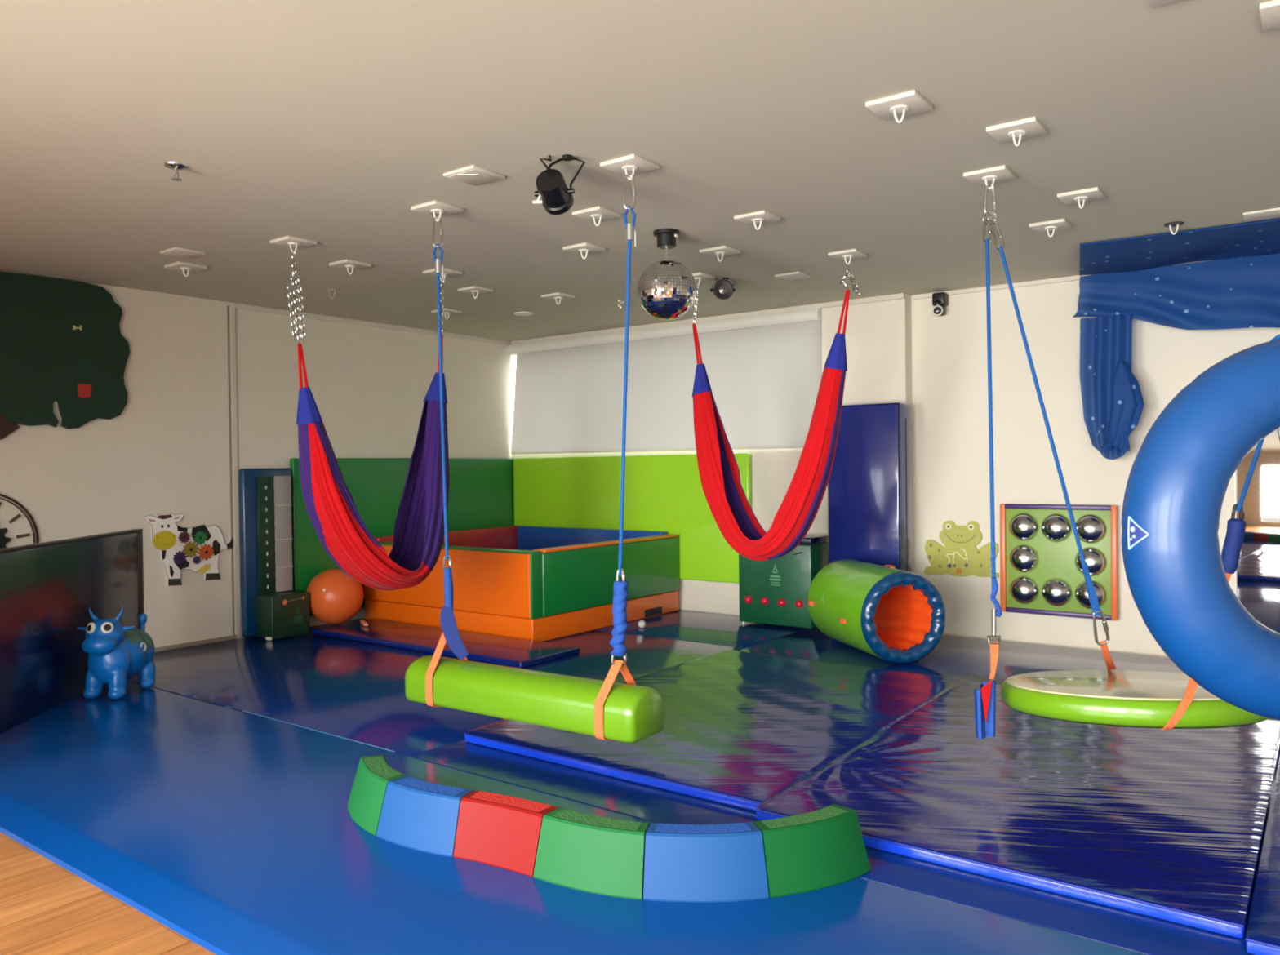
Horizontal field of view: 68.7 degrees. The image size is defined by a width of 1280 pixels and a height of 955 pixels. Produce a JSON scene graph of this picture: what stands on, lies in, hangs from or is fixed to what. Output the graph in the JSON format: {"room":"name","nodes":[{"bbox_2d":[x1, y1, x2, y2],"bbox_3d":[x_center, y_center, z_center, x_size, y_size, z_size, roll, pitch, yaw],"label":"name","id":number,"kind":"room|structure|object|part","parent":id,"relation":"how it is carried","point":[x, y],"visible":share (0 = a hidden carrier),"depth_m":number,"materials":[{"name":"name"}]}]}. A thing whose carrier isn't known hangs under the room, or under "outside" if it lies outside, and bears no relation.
{"room":"sensory therapy gym","nodes":[
{"label":"sensory therapy gym","id":0,"kind":"room"},
{"bbox_2d":[0,831,216,954],"bbox_3d":[-0.101,1.408,3.743,10.200,0.100,9.300,0,1,37],"label":"floor","id":1,"kind":"structure","parent":0,"point":[46,908],"depth_m":2.94,"materials":[{"name":"brown wood"}]},
{"bbox_2d":[130,617,744,757],"bbox_3d":[-1.598,1.312,6.724,3.600,0.050,3.100,0,1,37],"label":"floor mat","id":2,"kind":"object","parent":1,"relation":"on","point":[349,689],"visible":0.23,"depth_m":6.11,"materials":[{"name":"blue plastic"}]},
{"bbox_2d":[168,690,241,711],"bbox_3d":[-2.567,1.313,5.513,0.810,0.004,0.018,0,1,37],"label":"trim","id":3,"kind":"structure","parent":2,"relation":"on","point":[206,701],"depth_m":5.50,"materials":[{"name":"rubber"}]},
{"bbox_2d":[255,475,310,640],"bbox_3d":[-2.926,0.639,7.629,0.270,1.301,0.370,0,1,37],"label":"column","id":4,"kind":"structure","parent":2,"relation":"on","point":[282,611],"depth_m":7.64,"materials":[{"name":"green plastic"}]},
{"bbox_2d":[225,706,395,751],"bbox_3d":[-1.775,1.311,4.927,1.500,0.003,0.008,0,1,37],"label":"trim","id":5,"kind":"structure","parent":2,"relation":"on","point":[225,706],"depth_m":4.84,"materials":[{"name":"plastic"}]},
{"bbox_2d":[311,618,580,667],"bbox_3d":[-1.568,1.257,7.249,2.380,0.045,0.620,0,1,37],"label":"mat","id":6,"kind":"object","parent":2,"relation":"on","point":[493,649],"visible":1,"depth_m":7.05,"materials":[{"name":"leather"}]},
{"bbox_2d":[306,568,363,623],"bbox_3d":[-2.584,1.004,7.937,0.466,0.466,0.466,0,1,37],"label":"exercise ball","id":7,"kind":"object","parent":6,"relation":"on","point":[335,597],"visible":0.91,"depth_m":7.77,"materials":[{"name":"orange rubber"}]},
{"bbox_2d":[360,619,368,626],"bbox_3d":[-2.317,1.222,7.868,0.035,0.022,0.220,-1,1,-25],"label":"stick","id":8,"kind":"object","parent":6,"relation":"on","point":[362,622],"visible":1,"depth_m":7.83,"materials":[{"name":"plastic"}]},
{"bbox_2d":[0,682,1145,954],"bbox_3d":[-0.564,1.346,3.120,9.560,0.050,1.440,0,1,37],"label":"floor mat","id":9,"kind":"object","parent":1,"relation":"on","point":[235,832],"visible":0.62,"depth_m":3.17,"materials":[{"name":"blue plastic"}]},
{"bbox_2d":[0,528,144,732],"bbox_3d":[-3.396,0.850,5.277,0.055,0.950,2.600,-1,1,-5],"label":"wall mirror","id":10,"kind":"object","parent":9,"relation":"on","point":[48,590],"visible":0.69,"depth_m":5.43,"materials":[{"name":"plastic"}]},
{"bbox_2d":[77,605,155,699],"bbox_3d":[-3.170,1.043,5.711,0.317,0.550,0.517,0,1,14],"label":"bull","id":11,"kind":"object","parent":9,"relation":"on","point":[117,652],"visible":1,"depth_m":5.57,"materials":[{"name":"blue rubber"}]},
{"bbox_2d":[347,755,407,835],"bbox_3d":[-1.007,1.224,3.656,0.219,0.191,0.382,-1,1,-32],"label":"block","id":12,"kind":"object","parent":9,"relation":"on","point":[374,773],"visible":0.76,"depth_m":3.57,"materials":[{"name":"leather"}]},
{"bbox_2d":[376,775,473,857],"bbox_3d":[-0.767,1.224,3.427,0.373,0.191,0.214,0,1,31],"label":"block","id":13,"kind":"object","parent":9,"relation":"on","point":[419,815],"visible":0.94,"depth_m":3.36,"materials":[{"name":"blue plastic"}]},
{"bbox_2d":[453,790,559,877],"bbox_3d":[-0.455,1.223,3.263,0.382,0.191,0.210,0,1,29],"label":"block","id":14,"kind":"object","parent":9,"relation":"on","point":[501,831],"visible":0.92,"depth_m":3.21,"materials":[{"name":"leather"}]},
{"bbox_2d":[533,807,649,900],"bbox_3d":[-0.137,1.221,3.080,0.394,0.191,0.216,0,1,26],"label":"block","id":15,"kind":"object","parent":9,"relation":"on","point":[576,851],"visible":0.98,"depth_m":3.01,"materials":[{"name":"green plastic"}]},
{"bbox_2d":[643,822,768,902],"bbox_3d":[0.205,1.218,3.004,0.392,0.191,0.217,-1,1,0],"label":"block","id":16,"kind":"object","parent":9,"relation":"on","point":[721,862],"visible":1,"depth_m":2.93,"materials":[{"name":"leather"}]},
{"bbox_2d":[752,804,871,897],"bbox_3d":[0.548,1.213,3.087,0.406,0.191,0.220,-1,1,-27],"label":"block","id":17,"kind":"object","parent":9,"relation":"on","point":[824,847],"visible":0.98,"depth_m":3.01,"materials":[{"name":"leather"}]},
{"bbox_2d":[595,608,805,648],"bbox_3d":[-0.288,1.273,8.485,3.600,0.050,1.280,0,1,37],"label":"floor mat","id":18,"kind":"object","parent":1,"relation":"on","point":[701,627],"visible":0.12,"depth_m":7.70,"materials":[{"name":"blue plastic"}]},
{"bbox_2d":[361,525,679,641],"bbox_3d":[-1.063,0.889,8.523,2.112,0.735,2.000,0,1,37],"label":"pit","id":19,"kind":"object","parent":18,"relation":"on","point":[533,583],"visible":0.88,"depth_m":7.72,"materials":[{"name":"leather"}]},
{"bbox_2d":[638,620,645,627],"bbox_3d":[0.015,1.221,7.803,0.064,0.064,0.064,0,1,37],"label":"ball","id":20,"kind":"object","parent":18,"relation":"on","point":[642,624],"visible":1,"depth_m":7.78,"materials":[{"name":"white plastic"}]},
{"bbox_2d":[738,534,827,628],"bbox_3d":[1.193,0.861,7.846,0.680,0.755,0.354,0,1,37],"label":"box","id":21,"kind":"object","parent":18,"relation":"on","point":[775,591],"visible":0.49,"depth_m":7.70,"materials":[{"name":"green plastic"}]},
{"bbox_3d":[1.197,0.510,7.856,0.675,0.053,0.320,0,1,37],"label":"lid","id":22,"kind":"part","parent":21,"relation":"part of","materials":[{"name":"blue plastic"}]},
{"bbox_2d":[411,739,1279,954],"bbox_3d":[2.149,1.306,3.747,5.955,0.050,2.795,0,1,37],"label":"floor mat","id":23,"kind":"object","parent":1,"relation":"on","point":[1136,932],"visible":0.22,"depth_m":3.08,"materials":[{"name":"blue plastic"}]},
{"bbox_2d":[463,649,966,811],"bbox_3d":[0.544,1.255,5.114,1.678,0.051,2.484,0,1,37],"label":"mat","id":24,"kind":"object","parent":23,"relation":"on","point":[740,729],"visible":0.89,"depth_m":4.64,"materials":[{"name":"blue plastic"}]},
{"bbox_2d":[755,680,1279,937],"bbox_3d":[1.814,1.249,4.101,1.565,0.058,2.514,0,1,37],"label":"mat","id":25,"kind":"object","parent":23,"relation":"on","point":[1166,824],"visible":0.85,"depth_m":3.58,"materials":[{"name":"leather"}]},
{"bbox_2d":[1245,758,1279,954],"bbox_3d":[3.062,1.251,3.123,1.585,0.051,2.594,0,1,37],"label":"mat","id":26,"kind":"object","parent":23,"relation":"on","point":[1263,931],"visible":1,"depth_m":2.79,"materials":[{"name":"blue plastic"}]},
{"bbox_2d":[739,626,1279,720],"bbox_3d":[3.459,1.267,5.508,5.955,0.050,1.585,0,1,37],"label":"floor mat","id":27,"kind":"object","parent":1,"relation":"on","point":[956,657],"visible":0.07,"depth_m":6.45,"materials":[{"name":"leather"}]},
{"bbox_2d":[827,402,912,572],"bbox_3d":[1.842,0.326,7.495,0.606,1.810,0.273,0,1,37],"label":"mat","id":28,"kind":"object","parent":27,"relation":"on","point":[869,485],"visible":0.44,"depth_m":7.36,"materials":[{"name":"leather"}]},
{"bbox_2d":[807,559,946,663],"bbox_3d":[1.657,0.927,6.725,0.638,0.637,1.012,-1,1,-13],"label":"tunnel","id":29,"kind":"object","parent":27,"relation":"on","point":[890,614],"visible":1,"depth_m":6.46,"materials":[{"name":"plastic"}]},
{"bbox_3d":[1.273,0.937,7.000,0.015,0.035,0.101,-1,1,-13],"label":"handle","id":30,"kind":"part","parent":29,"relation":"part of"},
{"bbox_3d":[1.398,0.990,6.485,0.020,0.037,0.101,-1,1,-13],"label":"handle","id":31,"kind":"part","parent":29,"relation":"part of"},
{"bbox_3d":[1.746,0.620,6.543,0.037,0.019,0.101,-1,1,-13],"label":"handle","id":32,"kind":"part","parent":29,"relation":"part of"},
{"bbox_2d":[0,270,511,652],"bbox_3d":[-4.069,-0.032,6.538,0.100,2.820,8.900,0,1,37],"label":"wall","id":33,"kind":"structure","parent":0,"point":[167,451],"depth_m":7.38,"materials":[{"name":"paint"}]},
{"bbox_2d":[0,493,39,548],"bbox_3d":[-4.304,0.426,6.125,0.014,0.672,0.672,0,1,37],"label":"clock","id":34,"kind":"object","parent":33,"relation":"attached to","point":[3,540],"visible":0.52,"depth_m":6.29,"materials":[{"name":"brown metal"}]},
{"bbox_2d":[0,271,129,439],"bbox_3d":[-4.289,-0.020,6.131,0.029,2.693,1.864,0,1,37],"label":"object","id":35,"kind":"object","parent":33,"relation":"attached to","point":[62,341],"visible":1,"depth_m":6.48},
{"bbox_2d":[143,513,232,586],"bbox_3d":[-3.469,0.545,7.233,0.030,0.557,0.696,0,1,37],"label":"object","id":36,"kind":"object","parent":33,"relation":"attached to","point":[197,548],"visible":1,"depth_m":7.19,"materials":[{"name":"white"}]},
{"bbox_2d":[155,635,239,652],"bbox_3d":[-3.468,1.287,7.242,0.012,0.030,0.780,0,1,37],"label":"baseboard","id":37,"kind":"structure","parent":33,"relation":"attached to","point":[233,637],"depth_m":7.26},
{"bbox_2d":[226,305,234,635],"bbox_3d":[-3.280,-0.034,7.509,0.006,2.680,0.012,0,1,37],"label":"trim","id":38,"kind":"structure","parent":33,"relation":"attached to","point":[228,317],"depth_m":7.50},
{"bbox_2d":[229,306,240,639],"bbox_3d":[-3.256,-0.034,7.535,0.016,2.680,0.045,0,1,37],"label":"trim","id":39,"kind":"structure","parent":33,"relation":"attached to","point":[232,310],"depth_m":7.53,"materials":[{"name":"paint"}]},
{"bbox_2d":[239,467,293,637],"bbox_3d":[-3.072,0.606,7.718,0.070,1.365,0.440,0,1,37],"label":"mat","id":40,"kind":"object","parent":33,"relation":"attached to","point":[247,477],"visible":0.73,"depth_m":7.55,"materials":[{"name":"plastic"}]},
{"bbox_2d":[232,302,511,345],"bbox_3d":[-2.323,-1.410,8.787,0.024,0.044,3.160,0,1,37],"label":"trim","id":41,"kind":"structure","parent":33,"relation":"attached to","point":[236,305],"depth_m":8.52,"materials":[{"name":"paint"}]},
{"bbox_2d":[289,457,514,615],"bbox_3d":[-2.140,0.489,8.979,0.060,1.350,2.670,0,1,37],"label":"mat","id":42,"kind":"object","parent":33,"relation":"attached to","point":[481,490],"visible":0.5,"depth_m":8.67,"materials":[{"name":"leather"}]},
{"bbox_2d":[0,0,1279,341],"bbox_3d":[-0.135,-1.442,3.706,10.200,0.100,9.300,0,1,37],"label":"ceiling","id":43,"kind":"structure","parent":0,"point":[324,122],"depth_m":3.88,"materials":[{"name":"paint"}]},
{"bbox_2d":[164,161,188,181],"bbox_3d":[-2.042,-1.342,4.126,0.096,0.066,0.096,0,1,37],"label":"sprinkler","id":44,"kind":"object","parent":43,"relation":"attached to","point":[176,166],"visible":1,"depth_m":4.11,"materials":[{"name":"metal"}]},
{"bbox_2d":[160,247,205,258],"bbox_3d":[-2.808,-1.380,5.758,0.190,0.014,0.190,0,1,37],"label":"cover plate","id":45,"kind":"object","parent":43,"relation":"attached to","point":[175,251],"visible":1,"depth_m":5.74,"materials":[{"name":"paint"}]},
{"bbox_2d":[164,261,207,276],"bbox_3d":[-2.979,-1.353,6.148,0.190,0.072,0.190,0,1,37],"label":"ceiling plate","id":46,"kind":"object","parent":43,"relation":"attached to","point":[182,266],"visible":1,"depth_m":6.12,"materials":[{"name":"paint"}]},
{"bbox_2d":[270,235,316,253],"bbox_3d":[-2.040,-1.357,5.517,0.190,0.072,0.190,0,1,37],"label":"ceiling plate","id":47,"kind":"object","parent":43,"relation":"attached to","point":[291,242],"visible":1,"depth_m":5.49,"materials":[{"name":"paint"}]},
{"bbox_2d":[287,251,449,590],"bbox_3d":[-1.694,-0.303,5.973,0.433,2.074,1.178,0,1,32],"label":"swing","id":48,"kind":"object","parent":47,"relation":"hanging from","point":[419,533],"visible":0.96,"depth_m":5.81,"materials":[{"name":"red fabric"}]},
{"bbox_3d":[-2.027,-1.058,5.525,0.099,0.545,0.025,-1,1,-31],"label":"chain","id":49,"kind":"part","parent":48,"relation":"part of","materials":[{"name":"metal"}]},
{"bbox_3d":[-1.358,-1.163,6.417,0.021,0.374,0.041,0,1,37],"label":"chain","id":50,"kind":"part","parent":48,"relation":"part of","materials":[{"name":"metal"}]},
{"bbox_2d":[328,288,336,298],"bbox_3d":[-2.314,-1.376,7.043,0.060,0.068,0.060,0,1,37],"label":"ceiling hook","id":51,"kind":"object","parent":43,"relation":"attached to","point":[330,290],"visible":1,"depth_m":7.04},
{"bbox_2d":[328,259,371,275],"bbox_3d":[-1.899,-1.366,6.142,0.190,0.072,0.190,0,1,37],"label":"ceiling plate","id":52,"kind":"object","parent":43,"relation":"attached to","point":[348,264],"visible":1,"depth_m":6.12,"materials":[{"name":"paint"}]},
{"bbox_3d":[-1.900,-1.394,6.141,0.190,0.018,0.190,0,1,37],"label":"plate","id":53,"kind":"part","parent":52,"relation":"part of","materials":[{"name":"paint"}]},
{"bbox_2d":[410,200,463,221],"bbox_3d":[-1.047,-1.359,4.841,0.190,0.072,0.190,0,1,37],"label":"ceiling plate","id":54,"kind":"object","parent":43,"relation":"attached to","point":[435,208],"visible":0.98,"depth_m":4.81,"materials":[{"name":"paint"}]},
{"bbox_2d":[422,267,462,282],"bbox_3d":[-1.355,-1.376,6.422,0.190,0.073,0.190,0,1,37],"label":"ceiling plate","id":55,"kind":"object","parent":43,"relation":"attached to","point":[447,273],"visible":0.69,"depth_m":6.40,"materials":[{"name":"paint"}]},
{"bbox_3d":[-1.355,-1.404,6.422,0.190,0.018,0.190,0,1,37],"label":"plate","id":56,"kind":"part","parent":55,"relation":"part of","materials":[{"name":"paint"}]},
{"bbox_2d":[431,308,462,319],"bbox_3d":[-1.657,-1.394,8.043,0.190,0.072,0.190,0,1,37],"label":"ceiling plate","id":57,"kind":"object","parent":43,"relation":"attached to","point":[448,312],"visible":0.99,"depth_m":8.01,"materials":[{"name":"paint"}]},
{"bbox_3d":[-1.657,-1.421,8.042,0.190,0.018,0.190,0,1,37],"label":"plate","id":58,"kind":"part","parent":57,"relation":"part of","materials":[{"name":"paint"}]},
{"bbox_2d":[443,164,505,186],"bbox_3d":[-0.761,-1.382,4.304,0.200,0.020,0.200,0,1,37],"label":"cover plate","id":59,"kind":"object","parent":43,"relation":"attached to","point":[474,175],"visible":1,"depth_m":4.28,"materials":[{"name":"paint"}]},
{"bbox_3d":[-0.761,-1.377,4.304,0.170,0.004,0.170,0,1,37],"label":"panel","id":60,"kind":"part","parent":59,"relation":"part of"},
{"bbox_2d":[457,285,493,298],"bbox_3d":[-1.243,-1.386,7.074,0.190,0.072,0.190,0,1,37],"label":"ceiling plate","id":61,"kind":"object","parent":43,"relation":"attached to","point":[474,290],"visible":1,"depth_m":7.05,"materials":[{"name":"paint"}]},
{"bbox_3d":[-1.244,-1.413,7.074,0.190,0.018,0.190,0,1,37],"label":"plate","id":62,"kind":"part","parent":61,"relation":"part of","materials":[{"name":"paint"}]},
{"bbox_2d":[514,311,533,315],"bbox_3d":[-1.018,-1.434,8.215,0.170,0.012,0.170,0,1,37],"label":"cover plate","id":63,"kind":"object","parent":43,"relation":"attached to","point":[518,313],"visible":1,"depth_m":8.18,"materials":[{"name":"white paint"}]},
{"bbox_2d":[541,292,574,304],"bbox_3d":[-0.644,-1.397,7.377,0.190,0.073,0.190,0,1,37],"label":"ceiling plate","id":64,"kind":"object","parent":43,"relation":"attached to","point":[559,296],"visible":1,"depth_m":7.34,"materials":[{"name":"paint"}]},
{"bbox_3d":[-0.645,-1.425,7.376,0.190,0.018,0.190,0,1,37],"label":"plate","id":65,"kind":"part","parent":64,"relation":"part of","materials":[{"name":"paint"}]},
{"bbox_2d":[532,154,585,215],"bbox_3d":[-0.353,-1.284,4.141,0.242,0.226,0.192,-1,1,2],"label":"spotlight","id":66,"kind":"object","parent":43,"relation":"hanging from","point":[557,197],"visible":1,"depth_m":4.08,"materials":[{"name":"black metal"}]},
{"bbox_2d":[562,242,605,259],"bbox_3d":[-0.344,-1.380,5.770,0.190,0.073,0.190,0,1,37],"label":"ceiling plate","id":67,"kind":"object","parent":43,"relation":"attached to","point":[585,248],"visible":1,"depth_m":5.74,"materials":[{"name":"paint"}]},
{"bbox_2d":[572,205,622,226],"bbox_3d":[-0.228,-1.371,4.979,0.190,0.073,0.190,0,1,37],"label":"ceiling plate","id":68,"kind":"object","parent":43,"relation":"attached to","point":[596,214],"visible":1,"depth_m":4.95,"materials":[{"name":"paint"}]},
{"bbox_2d":[614,301,625,309],"bbox_3d":[-0.166,-1.414,7.693,0.086,0.059,0.086,0,1,37],"label":"sprinkler","id":69,"kind":"object","parent":43,"relation":"attached to","point":[616,302],"visible":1,"depth_m":7.68,"materials":[{"name":"metal"}]},
{"bbox_2d":[600,154,659,180],"bbox_3d":[-0.045,-1.363,4.177,0.190,0.072,0.190,0,1,37],"label":"ceiling plate","id":70,"kind":"object","parent":43,"relation":"attached to","point":[633,164],"visible":0.98,"depth_m":4.15,"materials":[{"name":"paint"}]},
{"bbox_2d":[404,174,664,742],"bbox_3d":[-0.579,-0.082,4.571,1.520,2.532,0.280,0,1,37],"label":"swing","id":71,"kind":"object","parent":70,"relation":"hanging from","point":[607,709],"visible":1,"depth_m":4.36,"materials":[{"name":"plastic"}]},
{"bbox_2d":[637,228,696,320],"bbox_3d":[0.155,-1.163,5.400,0.341,0.508,0.342,0,1,37],"label":"ball","id":72,"kind":"object","parent":43,"relation":"hanging from","point":[667,288],"visible":1,"depth_m":5.29,"materials":[{"name":"silver mirror"}]},
{"bbox_3d":[0.152,-1.372,5.398,0.150,0.090,0.150,0,1,37],"label":"motor","id":73,"kind":"part","parent":72,"relation":"part of","materials":[{"name":"black plastic"}]},
{"bbox_2d":[692,272,715,286],"bbox_3d":[0.408,-1.401,6.681,0.190,0.072,0.190,0,1,37],"label":"ceiling plate","id":74,"kind":"object","parent":43,"relation":"attached to","point":[698,277],"visible":0.72,"depth_m":6.65,"materials":[{"name":"paint"}]},
{"bbox_3d":[0.408,-1.428,6.680,0.190,0.018,0.190,0,1,37],"label":"plate","id":75,"kind":"part","parent":74,"relation":"part of","materials":[{"name":"paint"}]},
{"bbox_2d":[699,245,740,262],"bbox_3d":[0.504,-1.391,5.887,0.190,0.073,0.190,0,1,37],"label":"ceiling plate","id":76,"kind":"object","parent":43,"relation":"attached to","point":[722,251],"visible":1,"depth_m":5.86,"materials":[{"name":"paint"}]},
{"bbox_2d":[710,277,736,299],"bbox_3d":[0.601,-1.361,6.746,0.194,0.184,0.159,-1,1,-1],"label":"spotlight","id":77,"kind":"object","parent":43,"relation":"attached to","point":[723,289],"visible":1,"depth_m":6.69,"materials":[{"name":"black metal"}]},
{"bbox_2d":[733,210,781,230],"bbox_3d":[0.641,-1.383,5.100,0.190,0.072,0.190,0,1,37],"label":"ceiling plate","id":78,"kind":"object","parent":43,"relation":"attached to","point":[753,219],"visible":1,"depth_m":5.07,"materials":[{"name":"paint"}]},
{"bbox_2d":[774,271,810,280],"bbox_3d":[1.092,-1.438,6.695,0.190,0.014,0.190,0,1,37],"label":"cover plate","id":79,"kind":"object","parent":43,"relation":"attached to","point":[795,275],"visible":1,"depth_m":6.66,"materials":[{"name":"paint"}]},
{"bbox_2d":[827,248,867,264],"bbox_3d":[1.335,-1.403,6.016,0.190,0.072,0.190,0,1,37],"label":"ceiling plate","id":80,"kind":"object","parent":43,"relation":"attached to","point":[853,253],"visible":1,"depth_m":5.99,"materials":[{"name":"paint"}]},
{"bbox_2d":[691,263,859,560],"bbox_3d":[0.895,-0.404,6.367,1.273,1.943,0.360,0,1,37],"label":"swing","id":81,"kind":"object","parent":80,"relation":"hanging from","point":[731,511],"visible":1,"depth_m":6.24,"materials":[{"name":"red fabric"}]},
{"bbox_3d":[0.399,-1.237,6.705,0.022,0.275,0.063,-1,1,-28],"label":"chain","id":82,"kind":"part","parent":81,"relation":"part of","materials":[{"name":"metal"}]},
{"bbox_3d":[1.346,-1.268,6.016,0.129,0.209,0.032,0,1,15],"label":"chain","id":83,"kind":"part","parent":81,"relation":"part of","materials":[{"name":"metal"}]},
{"bbox_2d":[865,89,933,123],"bbox_3d":[0.973,-1.366,3.516,0.190,0.072,0.190,0,1,37],"label":"ceiling plate","id":84,"kind":"object","parent":43,"relation":"attached to","point":[901,105],"visible":1,"depth_m":3.49,"materials":[{"name":"paint"}]},
{"bbox_2d":[963,164,1016,189],"bbox_3d":[1.639,-1.385,4.389,0.190,0.073,0.190,0,1,37],"label":"ceiling plate","id":85,"kind":"object","parent":43,"relation":"attached to","point":[1001,173],"visible":1,"depth_m":4.36,"materials":[{"name":"paint"}]},
{"bbox_2d":[986,116,1047,146],"bbox_3d":[1.526,-1.376,3.793,0.190,0.073,0.190,0,1,37],"label":"ceiling plate","id":86,"kind":"object","parent":43,"relation":"attached to","point":[1019,130],"visible":1,"depth_m":3.77,"materials":[{"name":"paint"}]},
{"bbox_2d":[1028,218,1072,237],"bbox_3d":[2.342,-1.406,5.343,0.190,0.072,0.190,0,1,37],"label":"ceiling plate","id":87,"kind":"object","parent":43,"relation":"attached to","point":[1062,224],"visible":1,"depth_m":5.31,"materials":[{"name":"paint"}]},
{"bbox_2d":[1057,186,1105,208],"bbox_3d":[2.236,-1.397,4.748,0.190,0.073,0.190,0,1,37],"label":"ceiling plate","id":88,"kind":"object","parent":43,"relation":"attached to","point":[1082,196],"visible":1,"depth_m":4.72,"materials":[{"name":"paint"}]},
{"bbox_2d":[1148,0,1182,8],"bbox_3d":[1.532,-1.391,2.629,0.200,0.014,0.200,0,1,37],"label":"cover plate","id":89,"kind":"object","parent":43,"relation":"attached to","point":[1153,3],"visible":1,"depth_m":2.73,"materials":[{"name":"paint"}]},
{"bbox_2d":[1164,221,1183,235],"bbox_3d":[3.054,-1.420,5.359,0.100,0.062,0.100,0,1,37],"label":"ceiling hook","id":90,"kind":"object","parent":43,"relation":"attached to","point":[1177,224],"visible":1,"depth_m":5.35,"materials":[{"name":"white metal"}]},
{"bbox_2d":[1072,218,1279,459],"bbox_3d":[3.920,-0.788,5.544,2.690,1.342,0.977,0,1,37],"label":"drape","id":91,"kind":"object","parent":43,"relation":"hanging from","point":[1135,277],"visible":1,"depth_m":6.26,"materials":[{"name":"fabric"}]},
{"bbox_3d":[3.926,-1.424,5.529,2.660,0.068,0.970,0,1,37],"label":"ceiling panel","id":92,"kind":"part","parent":91,"relation":"part of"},
{"bbox_2d":[1120,333,1279,719],"bbox_3d":[1.684,-0.393,2.340,0.978,2.021,0.239,-1,1,-4],"label":"tube","id":93,"kind":"object","parent":43,"relation":"hanging from","point":[1182,470],"visible":1,"depth_m":2.25,"materials":[{"name":"blue plastic"}]},
{"bbox_2d":[1242,207,1279,222],"bbox_3d":[3.434,-1.446,5.152,0.190,0.014,0.190,0,1,37],"label":"cover plate","id":94,"kind":"object","parent":43,"relation":"attached to","point":[1273,212],"visible":1,"depth_m":5.13,"materials":[{"name":"paint"}]},
{"bbox_2d":[1259,0,1279,32],"bbox_3d":[1.966,-1.369,2.793,0.190,0.072,0.190,0,1,37],"label":"ceiling plate","id":95,"kind":"object","parent":43,"relation":"attached to","point":[1269,11],"visible":1,"depth_m":2.81,"materials":[{"name":"paint"}]},
{"bbox_2d":[511,260,1279,657],"bbox_3d":[2.312,-0.120,7.493,10.600,2.800,0.250,0,1,37],"label":"wall","id":96,"kind":"structure","parent":0,"point":[900,351],"depth_m":7.22,"materials":[{"name":"paint"}]},
{"bbox_2d":[513,453,751,583],"bbox_3d":[-0.176,0.368,9.149,2.880,1.160,0.060,0,1,37],"label":"mat","id":97,"kind":"object","parent":96,"relation":"attached to","point":[663,492],"visible":0.48,"depth_m":9.00,"materials":[{"name":"leather"}]},
{"bbox_2d":[505,307,821,454],"bbox_3d":[0.052,-0.837,8.946,3.637,1.180,0.090,0,1,37],"label":"roller blind","id":98,"kind":"object","parent":96,"relation":"attached to","point":[763,371],"visible":0.93,"depth_m":8.80,"materials":[{"name":"fabric"}]},
{"bbox_2d":[511,293,904,344],"bbox_3d":[0.367,-1.441,8.736,4.320,0.044,0.030,0,1,37],"label":"trim","id":99,"kind":"structure","parent":96,"relation":"attached to","point":[900,295],"depth_m":8.38,"materials":[{"name":"paint"}]},
{"bbox_2d":[932,292,948,316],"bbox_3d":[2.353,-1.356,7.360,0.100,0.186,0.152,0,1,37],"label":"camera","id":100,"kind":"object","parent":96,"relation":"attached to","point":[940,300],"visible":1,"depth_m":7.32,"materials":[{"name":"black plastic"}]},
{"bbox_2d":[924,520,999,577],"bbox_3d":[2.514,0.558,7.359,0.581,0.442,0.026,0,1,37],"label":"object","id":101,"kind":"object","parent":96,"relation":"attached to","point":[960,557],"visible":0.99,"depth_m":7.35,"materials":[{"name":"green"}]},
{"bbox_2d":[912,275,1088,299],"bbox_3d":[2.803,-1.453,7.102,1.500,0.036,0.024,0,1,37],"label":"trim","id":102,"kind":"structure","parent":96,"relation":"attached to","point":[1075,277],"depth_m":7.11,"materials":[{"name":"paint"}]},
{"bbox_2d":[1000,503,1118,620],"bbox_3d":[3.053,0.609,6.874,0.805,0.820,0.110,0,1,37],"label":"board","id":103,"kind":"object","parent":96,"relation":"attached to","point":[1042,572],"visible":0.87,"depth_m":6.87,"materials":[{"name":"green paint"}]},
{"bbox_3d":[3.067,0.217,6.895,0.735,0.036,0.045,0,1,37],"label":"purple rail","id":104,"kind":"part","parent":103,"relation":"part of","materials":[{"name":"paint"}]},
{"bbox_3d":[3.076,1.001,6.905,0.735,0.036,0.045,0,1,37],"label":"purple rail","id":105,"kind":"part","parent":103,"relation":"part of","materials":[{"name":"paint"}]},
{"bbox_2d":[1233,428,1279,631],"bbox_3d":[4.652,0.205,5.759,1.695,2.000,0.020,0,1,37],"label":"wall mirror","id":106,"kind":"object","parent":96,"relation":"attached to","point":[1257,574],"visible":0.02,"depth_m":6.17,"materials":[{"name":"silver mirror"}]},
{"bbox_3d":[2.236,-1.371,2.754,0.190,0.073,0.190,0,1,37],"label":"ceiling plate","id":107,"kind":"object","parent":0,"visible":0},
{"bbox_2d":[973,184,1269,739],"bbox_3d":[1.992,-0.167,3.655,1.500,2.401,1.133,0,1,37],"label":"swing","id":108,"kind":"object","parent":107,"relation":"hanging from","point":[1163,700],"visible":0.93,"depth_m":3.65,"materials":[{"name":"plastic"}]},
{"bbox_3d":[1.983,0.931,3.777,0.910,0.108,0.909,0,1,37],"label":"board","id":109,"kind":"part","parent":108,"relation":"part of","materials":[{"name":"plastic"}]}
]}

